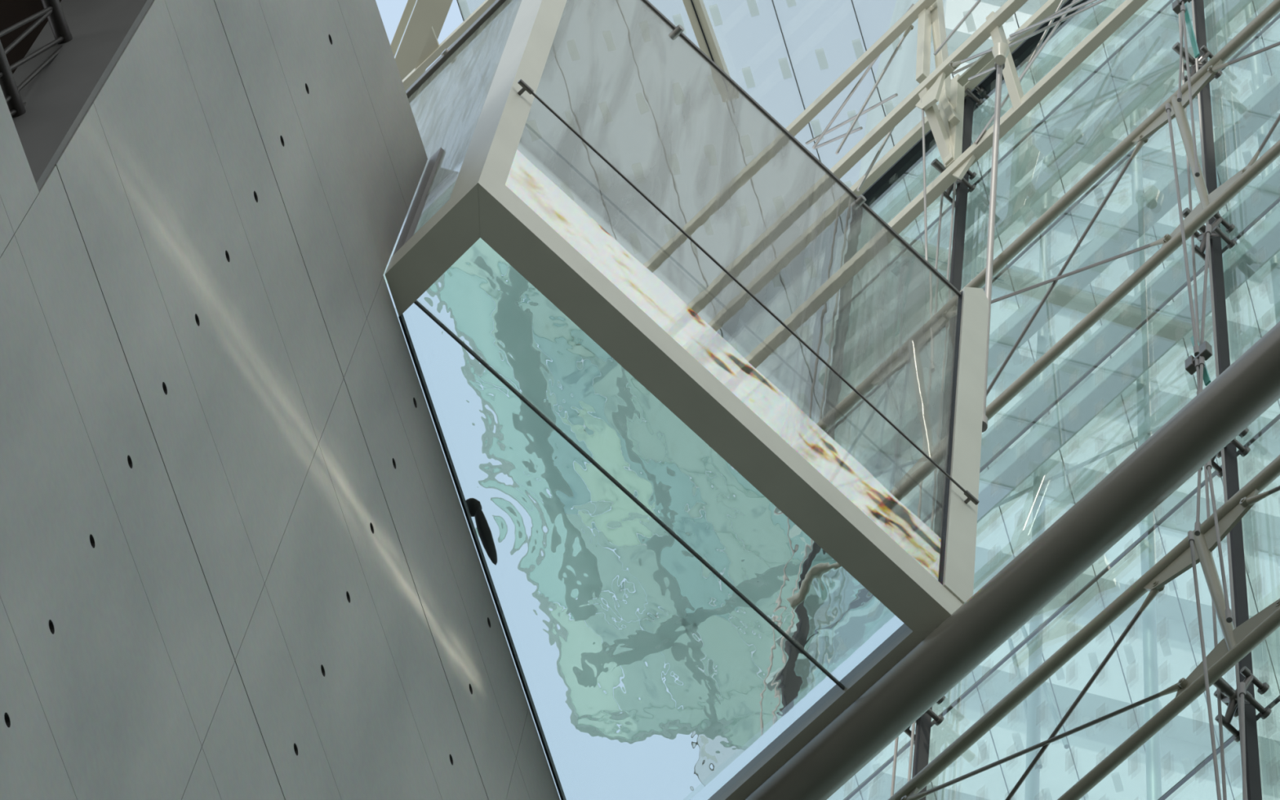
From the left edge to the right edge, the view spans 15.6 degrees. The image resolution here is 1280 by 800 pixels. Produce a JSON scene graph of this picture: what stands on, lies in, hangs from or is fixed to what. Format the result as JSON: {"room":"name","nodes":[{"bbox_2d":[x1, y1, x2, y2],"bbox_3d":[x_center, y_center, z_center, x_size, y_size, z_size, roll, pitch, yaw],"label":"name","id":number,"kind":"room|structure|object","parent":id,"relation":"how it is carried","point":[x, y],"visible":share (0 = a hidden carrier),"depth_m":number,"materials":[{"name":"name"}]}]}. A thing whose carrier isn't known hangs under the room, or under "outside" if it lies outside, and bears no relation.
{"room":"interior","nodes":[
{"label":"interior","id":0,"kind":"room"},
{"bbox_2d":[0,0,559,799],"bbox_3d":[-2.054,4.063,12.772,0.455,23.170,12.200,-14,-69,11],"label":"wall","id":1,"kind":"structure","parent":0,"point":[239,560],"depth_m":18.63,"materials":[{"name":"grey concrete"}]},
{"bbox_2d":[0,0,61,74],"bbox_3d":[-3.410,-0.411,20.786,3.000,0.300,2.700,-14,-69,11],"label":"trim","id":2,"kind":"structure","parent":1,"relation":"attached to","point":[11,11],"depth_m":20.05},
{"bbox_2d":[0,0,72,117],"bbox_3d":[-2.695,-2.272,17.672,0.068,1.287,2.920,-14,-69,11],"label":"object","id":3,"kind":"object","parent":1,"relation":"attached to","point":[53,11],"visible":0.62,"depth_m":18.13,"materials":[{"name":"grey metal"}]},
{"bbox_2d":[384,0,988,799],"bbox_3d":[-0.481,0.093,24.687,3.202,5.205,3.376,42,-70,-12],"label":"pool","id":4,"kind":"object","parent":1,"relation":"attached to","point":[607,158],"visible":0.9,"depth_m":22.99,"materials":[{"name":"clear glass"}]},
{"bbox_2d":[382,180,908,799],"bbox_3d":[-0.779,0.990,22.787,3.017,0.780,3.388,42,-70,-12],"label":"pool water","id":5,"kind":"object","parent":4,"relation":"in","point":[648,677],"visible":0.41,"depth_m":22.19,"materials":[{"name":"teal liquid"}]},
{"bbox_2d":[744,321,1279,799],"bbox_3d":[2.437,0.269,21.500,0.290,0.290,7.510,42,-70,-12],"label":"beam","id":6,"kind":"structure","parent":1,"relation":"attached to","point":[1250,385],"depth_m":21.68,"materials":[{"name":"grey metal"}]},
{"bbox_2d":[390,0,416,56],"bbox_3d":[-1.821,-2.891,35.869,0.060,0.200,1.343,22,-67,-4],"label":"roof beam","id":7,"kind":"structure","parent":0,"point":[410,6],"depth_m":35.77,"materials":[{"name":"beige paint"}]},
{"bbox_2d":[395,0,453,90],"bbox_3d":[-1.740,-2.583,35.554,0.250,0.120,1.738,21,-67,-4],"label":"roof beam","id":8,"kind":"structure","parent":0,"point":[426,14],"depth_m":35.39,"materials":[{"name":"beige metal"}]},
{"bbox_2d":[402,0,495,88],"bbox_3d":[-1.379,-2.764,34.355,0.190,0.100,1.430,43,-70,-12],"label":"roof beam","id":9,"kind":"structure","parent":0,"point":[433,50],"depth_m":34.40,"materials":[{"name":"beige metal"}]},
{"bbox_2d":[843,0,1279,799],"bbox_3d":[2.864,2.583,18.199,0.258,35.091,8.222,42,-70,-12],"label":"support frame","id":10,"kind":"structure","parent":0,"point":[1023,53],"depth_m":27.35,"materials":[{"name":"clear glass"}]},
{"bbox_2d":[903,695,945,744],"bbox_3d":[1.475,1.653,25.537,0.315,0.320,0.230,42,-70,-12],"label":"bracket","id":11,"kind":"object","parent":10,"relation":"attached to","point":[938,719],"visible":0.24,"depth_m":25.41,"materials":[{"name":"metal"}]},
{"bbox_2d":[930,158,977,207],"bbox_3d":[2.209,-1.598,33.324,0.315,0.320,0.230,42,-70,-12],"label":"bracket","id":12,"kind":"object","parent":10,"relation":"attached to","point":[935,163],"visible":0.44,"depth_m":33.27,"materials":[{"name":"metal"}]},
{"bbox_2d":[785,0,1148,234],"bbox_3d":[2.906,-3.103,34.242,0.682,5.580,10.100,42,-70,-12],"label":"truss","id":13,"kind":"object","parent":10,"relation":"attached to","point":[945,119],"visible":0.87,"depth_m":33.70,"materials":[{"name":"beige metal"}]},
{"bbox_2d":[682,0,730,77],"bbox_3d":[0.264,-3.641,37.418,0.130,0.167,2.955,-16,-70,12],"label":"beam","id":14,"kind":"structure","parent":13,"relation":"on","point":[696,11],"depth_m":37.61,"materials":[{"name":"beige metal"}]},
{"bbox_2d":[920,98,928,261],"bbox_3d":[1.896,-1.163,30.965,0.031,5.740,0.354,42,-70,-12],"label":"rod","id":15,"kind":"object","parent":13,"relation":"hanging from","point":[922,110],"visible":0.55,"depth_m":31.71,"materials":[{"name":"grey paint"}]},
{"bbox_2d":[982,62,1004,432],"bbox_3d":[2.199,-1.092,29.191,0.071,6.465,0.083,42,-70,-12],"label":"rod","id":16,"kind":"object","parent":13,"relation":"hanging from","point":[988,276],"visible":0.75,"depth_m":29.36,"materials":[{"name":"grey paint"}]},
{"bbox_2d":[982,413,987,432],"bbox_3d":[1.922,0.131,26.265,0.071,0.100,0.072,42,-70,-12],"label":"socket","id":17,"kind":"object","parent":16,"relation":"attached to","point":[984,423],"depth_m":26.22,"materials":[{"name":"grey paint"}]},
{"bbox_2d":[995,62,1004,69],"bbox_3d":[2.477,-2.315,32.116,0.071,0.100,0.072,42,-70,-12],"label":"socket","id":18,"kind":"object","parent":16,"relation":"attached to","point":[1002,66],"depth_m":32.06,"materials":[{"name":"grey paint"}]},
{"bbox_2d":[991,41,1008,65],"bbox_3d":[2.478,-2.379,32.074,0.120,0.260,0.120,42,-70,-12],"label":"socket","id":19,"kind":"object","parent":13,"relation":"attached to","point":[1000,51],"depth_m":32.02,"materials":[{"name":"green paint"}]},
{"bbox_2d":[964,85,983,106],"bbox_3d":[2.385,-2.316,34.998,0.315,0.320,0.230,42,-70,-12],"label":"bracket","id":20,"kind":"object","parent":10,"relation":"attached to","point":[967,91],"visible":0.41,"depth_m":34.87,"materials":[{"name":"metal"}]},
{"bbox_2d":[1172,41,1222,96],"bbox_3d":[3.596,-2.203,30.389,0.315,0.320,0.230,42,-70,-12],"label":"bracket","id":21,"kind":"object","parent":10,"relation":"attached to","point":[1202,60],"visible":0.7,"depth_m":30.36,"materials":[{"name":"metal"}]},
{"bbox_2d":[1182,207,1236,267],"bbox_3d":[3.322,-1.009,27.541,0.315,0.320,0.230,42,-70,-12],"label":"bracket","id":22,"kind":"object","parent":10,"relation":"attached to","point":[1216,232],"visible":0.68,"depth_m":27.49,"materials":[{"name":"metal"}]},
{"bbox_2d":[1210,427,1250,477],"bbox_3d":[3.039,0.179,24.747,0.315,0.320,0.230,42,-70,-12],"label":"bracket","id":23,"kind":"object","parent":10,"relation":"attached to","point":[1245,451],"visible":0.23,"depth_m":24.66,"materials":[{"name":"metal"}]},
{"bbox_2d":[1213,666,1271,742],"bbox_3d":[2.767,1.370,21.908,0.315,0.320,0.230,42,-70,-12],"label":"bracket","id":24,"kind":"object","parent":10,"relation":"attached to","point":[1230,699],"visible":0.8,"depth_m":21.88,"materials":[{"name":"metal"}]},
{"bbox_2d":[888,454,1279,799],"bbox_3d":[3.291,0.369,21.690,0.281,1.071,8.600,42,-70,-12],"label":"truss","id":25,"kind":"object","parent":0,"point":[1237,642],"visible":0.98,"depth_m":22.30,"materials":[{"name":"grey metal"}]},
{"bbox_2d":[1194,466,1202,536],"bbox_3d":[2.694,0.463,22.499,0.029,0.810,0.071,42,-70,-12],"label":"rod","id":26,"kind":"object","parent":25,"relation":"attached to","point":[1197,525],"visible":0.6,"depth_m":22.37,"materials":[{"name":"grey paint"}]},
{"bbox_2d":[1194,521,1200,536],"bbox_3d":[2.650,0.612,22.180,0.029,0.101,0.034,42,-70,-12],"label":"socket","id":27,"kind":"object","parent":26,"relation":"attached to","point":[1197,525],"depth_m":22.16,"materials":[{"name":"grey paint"}]},
{"bbox_2d":[1187,530,1221,799],"bbox_3d":[2.483,1.167,20.510,0.029,2.965,0.120,42,-70,-12],"label":"rod","id":28,"kind":"object","parent":25,"relation":"hanging from","point":[1190,534],"visible":1,"depth_m":20.49,"materials":[{"name":"grey paint"}]},
{"bbox_2d":[1187,530,1194,543],"bbox_3d":[2.579,0.644,21.841,0.029,0.101,0.032,42,-70,-12],"label":"socket","id":29,"kind":"object","parent":28,"relation":"attached to","point":[1190,534],"depth_m":21.82,"materials":[{"name":"grey paint"}]},
{"bbox_2d":[1205,459,1232,622],"bbox_3d":[2.710,0.641,21.874,0.029,1.925,0.099,42,-70,-12],"label":"rod","id":30,"kind":"object","parent":25,"relation":"attached to","point":[1208,465],"visible":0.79,"depth_m":21.76,"materials":[{"name":"grey paint"}]},
{"bbox_2d":[1205,459,1212,469],"bbox_3d":[2.768,0.311,22.723,0.029,0.101,0.032,42,-70,-12],"label":"socket","id":31,"kind":"object","parent":30,"relation":"attached to","point":[1208,465],"depth_m":22.68,"materials":[{"name":"grey paint"}]},
{"bbox_2d":[1225,608,1232,622],"bbox_3d":[2.652,0.971,21.025,0.029,0.101,0.032,42,-70,-12],"label":"socket","id":32,"kind":"object","parent":30,"relation":"attached to","point":[1228,611],"depth_m":21.00,"materials":[{"name":"grey paint"}]},
{"bbox_2d":[1238,681,1246,799],"bbox_3d":[2.554,1.482,19.741,0.029,1.217,0.060,42,-70,-12],"label":"rod","id":33,"kind":"object","parent":25,"relation":"attached to","point":[1242,686],"visible":1,"depth_m":19.83,"materials":[{"name":"grey paint"}]},
{"bbox_2d":[1238,681,1245,697],"bbox_3d":[2.613,1.258,20.249,0.029,0.101,0.032,42,-70,-12],"label":"socket","id":34,"kind":"object","parent":33,"relation":"attached to","point":[1242,686],"depth_m":20.23,"materials":[{"name":"grey paint"}]},
{"bbox_2d":[960,0,1279,421],"bbox_3d":[3.843,-2.000,27.355,0.301,1.601,8.600,42,-70,-12],"label":"truss","id":35,"kind":"object","parent":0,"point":[1211,204],"visible":0.52,"depth_m":27.86,"materials":[{"name":"beige metal"}]},
{"bbox_2d":[1177,0,1184,102],"bbox_3d":[3.297,-2.203,28.399,0.029,2.124,0.122,42,-70,-12],"label":"rod","id":36,"kind":"object","parent":35,"relation":"attached to","point":[1179,94],"visible":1,"depth_m":27.98,"materials":[{"name":"grey paint"}]},
{"bbox_2d":[1177,91,1182,102],"bbox_3d":[3.177,-1.785,27.484,0.029,0.101,0.033,42,-70,-12],"label":"socket","id":37,"kind":"object","parent":36,"relation":"attached to","point":[1179,95],"depth_m":27.45,"materials":[{"name":"grey paint"}]},
{"bbox_2d":[1172,0,1191,14],"bbox_3d":[3.377,-2.481,29.004,0.050,0.140,0.150,42,-70,-12],"label":"clip","id":38,"kind":"object","parent":36,"relation":"attached to","point":[1176,5],"visible":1,"depth_m":28.96,"materials":[{"name":"metal"}]},
{"bbox_2d":[1180,4,1199,177],"bbox_3d":[3.236,-1.847,27.477,0.029,3.118,0.062,42,-70,-12],"label":"rod","id":39,"kind":"object","parent":38,"relation":"hanging from","point":[1197,171],"visible":1,"depth_m":27.33,"materials":[{"name":"grey paint"}]},
{"bbox_2d":[1180,4,1185,13],"bbox_3d":[3.358,-2.418,28.869,0.029,0.100,0.030,42,-70,-12],"label":"socket","id":40,"kind":"object","parent":39,"relation":"attached to","point":[1182,7],"depth_m":28.83,"materials":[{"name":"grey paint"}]},
{"bbox_2d":[1194,166,1199,177],"bbox_3d":[3.114,-1.276,26.085,0.029,0.100,0.030,42,-70,-12],"label":"socket","id":41,"kind":"object","parent":39,"relation":"attached to","point":[1197,172],"depth_m":26.06,"materials":[{"name":"grey paint"}]},
{"bbox_2d":[1184,2,1199,57],"bbox_3d":[3.373,-2.270,28.587,0.012,1.194,0.114,42,-70,-12],"label":"glass strip","id":42,"kind":"object","parent":38,"relation":"hanging from","point":[1188,23],"visible":1,"depth_m":28.49,"materials":[{"name":"teal glass"}]},
{"bbox_2d":[1165,102,1199,356],"bbox_3d":[2.976,-0.985,25.642,0.032,4.115,0.150,42,-70,-12],"label":"rod","id":43,"kind":"object","parent":35,"relation":"hanging from","point":[1168,109],"visible":1,"depth_m":25.42,"materials":[{"name":"grey paint"}]},
{"bbox_2d":[1165,102,1171,112],"bbox_3d":[3.114,-1.721,27.505,0.032,0.101,0.035,42,-70,-12],"label":"socket","id":44,"kind":"object","parent":43,"relation":"attached to","point":[1168,109],"depth_m":27.47,"materials":[{"name":"grey paint"}]},
{"bbox_2d":[1193,344,1199,356],"bbox_3d":[2.838,-0.249,23.779,0.032,0.101,0.035,42,-70,-12],"label":"socket","id":45,"kind":"object","parent":43,"relation":"attached to","point":[1196,348],"depth_m":23.76,"materials":[{"name":"grey paint"}]},
{"bbox_2d":[1184,341,1212,374],"bbox_3d":[2.834,-0.213,23.678,0.050,0.140,0.150,42,-70,-12],"label":"clip","id":46,"kind":"object","parent":43,"relation":"attached to","point":[1205,348],"visible":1,"depth_m":23.64,"materials":[{"name":"metal"}]},
{"bbox_2d":[1194,358,1199,395],"bbox_3d":[2.804,-0.102,23.426,0.029,0.531,0.032,42,-70,-12],"label":"rod","id":47,"kind":"object","parent":46,"relation":"hanging from","point":[1197,360],"visible":0.63,"depth_m":23.51,"materials":[{"name":"grey paint"}]},
{"bbox_2d":[1194,358,1199,368],"bbox_3d":[2.823,-0.184,23.625,0.029,0.100,0.029,42,-70,-12],"label":"socket","id":48,"kind":"object","parent":47,"relation":"attached to","point":[1197,361],"depth_m":23.59,"materials":[{"name":"grey paint"}]},
{"bbox_2d":[1190,335,1211,386],"bbox_3d":[2.860,-0.206,23.807,0.012,0.772,0.114,42,-70,-12],"label":"glass strip","id":49,"kind":"object","parent":46,"relation":"attached to","point":[1206,380],"visible":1,"depth_m":23.55,"materials":[{"name":"teal"}]},
{"bbox_2d":[1198,355,1204,393],"bbox_3d":[2.816,-0.108,23.408,0.029,0.520,0.054,42,-70,-12],"label":"rod","id":50,"kind":"object","parent":46,"relation":"hanging from","point":[1202,359],"visible":0.6,"depth_m":23.48,"materials":[{"name":"grey paint"}]},
{"bbox_2d":[1199,355,1204,367],"bbox_3d":[2.841,-0.195,23.597,0.029,0.101,0.034,42,-70,-12],"label":"socket","id":51,"kind":"object","parent":50,"relation":"attached to","point":[1202,359],"depth_m":23.57,"materials":[{"name":"grey paint"}]},
{"bbox_2d":[1199,223,1211,345],"bbox_3d":[3.001,-0.591,24.782,0.032,1.678,0.139,42,-70,-12],"label":"rod","id":52,"kind":"object","parent":35,"relation":"attached to","point":[1208,227],"visible":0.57,"depth_m":24.85,"materials":[{"name":"grey paint"}]},
{"bbox_2d":[1205,223,1211,235],"bbox_3d":[3.105,-0.927,25.489,0.032,0.102,0.039,42,-70,-12],"label":"socket","id":53,"kind":"object","parent":52,"relation":"attached to","point":[1208,227],"depth_m":25.46,"materials":[{"name":"grey paint"}]},
{"bbox_3d":[0.246,13.724,3.828,100.000,0.300,100.000,42,-70,-12],"label":"floor","id":54,"kind":"structure","parent":0,"visible":0},
{"bbox_2d":[826,0,1279,799],"bbox_3d":[9.880,11.229,61.924,19.464,110.050,17.213,42,-70,-12],"label":"glass curtain wall","id":55,"kind":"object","parent":54,"relation":"on","point":[1188,734],"visible":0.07,"depth_m":70.17,"materials":[{"name":"clear glass"}]},
{"bbox_2d":[911,0,1279,799],"bbox_3d":[4.003,3.126,20.958,0.324,40.000,11.700,42,-70,-12],"label":"glass panels","id":56,"kind":"object","parent":54,"relation":"on","point":[1132,363],"visible":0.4,"depth_m":34.40,"materials":[{"name":"clear glass"}]},
{"bbox_2d":[456,0,1279,799],"bbox_3d":[2.601,-1.422,38.346,6.820,0.030,14.000,-14,-69,11],"label":"fittings","id":57,"kind":"object","parent":56,"relation":"attached to","point":[752,4],"visible":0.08,"depth_m":38.41,"materials":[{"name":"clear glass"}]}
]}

